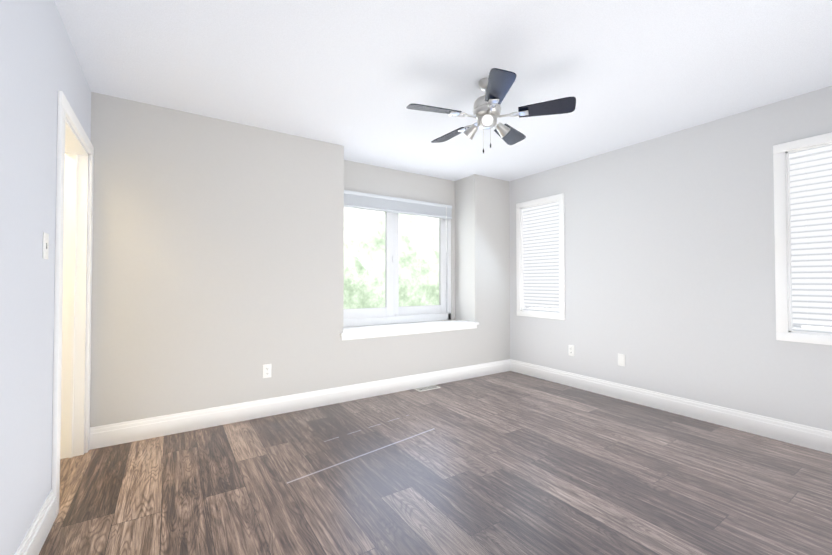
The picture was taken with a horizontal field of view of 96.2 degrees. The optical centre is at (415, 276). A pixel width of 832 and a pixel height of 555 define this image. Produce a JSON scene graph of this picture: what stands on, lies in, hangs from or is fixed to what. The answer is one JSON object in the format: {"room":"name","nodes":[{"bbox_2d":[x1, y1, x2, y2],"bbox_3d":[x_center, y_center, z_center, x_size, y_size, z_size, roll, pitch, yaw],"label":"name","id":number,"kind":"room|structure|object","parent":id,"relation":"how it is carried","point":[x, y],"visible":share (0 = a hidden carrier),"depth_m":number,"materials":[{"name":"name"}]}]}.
{"room":"empty bedroom","nodes":[
{"label":"empty bedroom","id":0,"kind":"room"},
{"bbox_2d":[0,0,90,554],"bbox_3d":[-1.073,-0.079,0.684,0.120,2.440,4.380,1,-1,-33],"label":"wall","id":1,"kind":"structure","parent":0,"point":[40,66],"depth_m":1.45,"materials":[{"name":"paint"}]},
{"bbox_2d":[14,490,55,554],"bbox_3d":[-0.808,1.064,0.388,0.016,0.145,3.325,1,-1,-33],"label":"baseboard","id":2,"kind":"structure","parent":1,"relation":"attached to","point":[37,533],"depth_m":1.57,"materials":[{"name":"white wood"}]},
{"bbox_2d":[42,232,48,259],"bbox_3d":[-1.627,-0.133,1.646,0.015,0.115,0.070,1,-1,-33],"label":"light switch","id":3,"kind":"object","parent":1,"relation":"attached to","point":[45,245],"visible":0.98,"depth_m":1.63,"materials":[{"name":"plastic"}]},
{"bbox_2d":[51,90,93,518],"bbox_3d":[-2.023,0.135,2.134,0.138,2.060,0.903,1,-1,-33],"label":"door frame","id":4,"kind":"structure","parent":1,"relation":"attached to","point":[72,306],"depth_m":2.42,"materials":[{"name":"white wood"}]},
{"bbox_2d":[90,92,509,426],"bbox_3d":[-0.647,-0.026,3.889,4.365,2.440,0.500,1,-1,-33],"label":"wall","id":5,"kind":"structure","parent":0,"point":[217,262],"depth_m":3.06,"materials":[{"name":"paint"}]},
{"bbox_2d":[263,364,271,377],"bbox_3d":[-1.261,0.802,3.164,0.070,0.115,0.010,1,-1,-33],"label":"electrical outlet","id":6,"kind":"object","parent":5,"relation":"attached to","point":[267,368],"visible":1,"depth_m":3.16,"materials":[{"name":"plastic"}]},
{"bbox_2d":[89,359,509,449],"bbox_3d":[-0.524,1.118,3.643,4.080,0.145,0.016,1,-1,-33],"label":"baseboard","id":7,"kind":"structure","parent":5,"relation":"attached to","point":[147,428],"depth_m":3.16,"materials":[{"name":"white wood"}]},
{"bbox_2d":[343,190,451,326],"bbox_3d":[-0.208,-0.181,4.356,1.560,1.455,0.140,1,-1,-33],"label":"window","id":8,"kind":"structure","parent":5,"relation":"in","point":[392,311],"depth_m":4.36,"materials":[{"name":"plastic"}]},
{"bbox_2d":[340,320,478,340],"bbox_3d":[-0.085,0.581,4.158,1.750,0.075,0.415,1,-1,-33],"label":"window sill","id":9,"kind":"structure","parent":5,"relation":"attached to","point":[362,332],"depth_m":3.99,"materials":[{"name":"white wood"}]},
{"bbox_2d":[39,371,831,554],"bbox_3d":[0.023,1.209,1.771,5.560,0.100,5.020,1,-1,-33],"label":"floor","id":10,"kind":"structure","parent":0,"point":[509,463],"depth_m":2.09,"materials":[{"name":"laminate"}]},
{"bbox_2d":[415,385,440,391],"bbox_3d":[0.123,1.193,3.977,0.270,0.006,0.110,1,-1,-33],"label":"floor vent","id":11,"kind":"object","parent":10,"relation":"in","point":[427,388],"visible":1,"depth_m":3.96,"materials":[{"name":"metal"}]},
{"bbox_2d":[54,0,831,180],"bbox_3d":[-0.060,-1.340,1.830,5.680,0.120,5.140,1,-1,-33],"label":"ceiling","id":12,"kind":"structure","parent":0,"point":[355,78],"depth_m":2.25,"materials":[{"name":"white paint"}]},
{"bbox_2d":[406,68,575,152],"bbox_3d":[0.442,-1.036,2.466,1.041,0.468,1.001,1,-1,-33],"label":"ceiling fan","id":13,"kind":"object","parent":12,"relation":"hanging from","point":[496,85],"visible":1,"depth_m":2.34,"materials":[{"name":"silver metal"}]},
{"bbox_2d":[509,86,831,430],"bbox_3d":[2.469,-0.040,3.024,0.120,2.440,4.380,1,-1,-33],"label":"wall","id":14,"kind":"structure","parent":0,"point":[669,264],"depth_m":3.18,"materials":[{"name":"paint"}]},
{"bbox_2d":[516,193,564,319],"bbox_3d":[1.510,-0.216,4.463,0.136,1.410,0.682,1,-1,-33],"label":"window","id":15,"kind":"structure","parent":14,"relation":"in","point":[540,254],"depth_m":4.44,"materials":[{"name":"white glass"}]},
{"bbox_2d":[568,345,573,355],"bbox_3d":[1.692,0.807,4.067,0.010,0.115,0.070,1,-1,-33],"label":"electrical outlet","id":16,"kind":"object","parent":14,"relation":"attached to","point":[570,350],"visible":1,"depth_m":4.07,"materials":[{"name":"plastic"}]},
{"bbox_2d":[618,353,624,365],"bbox_3d":[1.990,0.810,3.617,0.010,0.115,0.070,1,-1,-33],"label":"electrical outlet plate","id":17,"kind":"object","parent":14,"relation":"attached to","point":[621,359],"visible":1,"depth_m":3.61,"materials":[{"name":"plastic"}]},
{"bbox_2d":[510,359,831,453],"bbox_3d":[2.379,1.107,3.018,0.016,0.145,4.260,1,-1,-33],"label":"baseboard","id":18,"kind":"structure","parent":14,"relation":"attached to","point":[814,438],"depth_m":3.09,"materials":[{"name":"white wood"}]},
{"bbox_2d":[773,132,831,344],"bbox_3d":[2.844,-0.250,2.446,0.136,1.410,0.700,1,-1,-33],"label":"window","id":19,"kind":"structure","parent":14,"relation":"in","point":[803,202],"depth_m":2.60,"materials":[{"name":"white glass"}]},
{"label":"outside","id":20,"kind":"structure","parent":0,"visible":0},
{"bbox_2d":[530,307,831,329],"bbox_3d":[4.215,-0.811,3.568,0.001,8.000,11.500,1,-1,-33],"label":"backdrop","id":21,"kind":"structure","parent":20,"point":[814,327],"depth_m":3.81,"materials":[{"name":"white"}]},
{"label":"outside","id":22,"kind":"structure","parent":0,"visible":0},
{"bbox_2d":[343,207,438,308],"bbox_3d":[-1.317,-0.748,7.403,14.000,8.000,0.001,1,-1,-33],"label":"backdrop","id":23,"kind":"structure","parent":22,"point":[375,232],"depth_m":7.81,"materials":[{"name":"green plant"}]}
]}

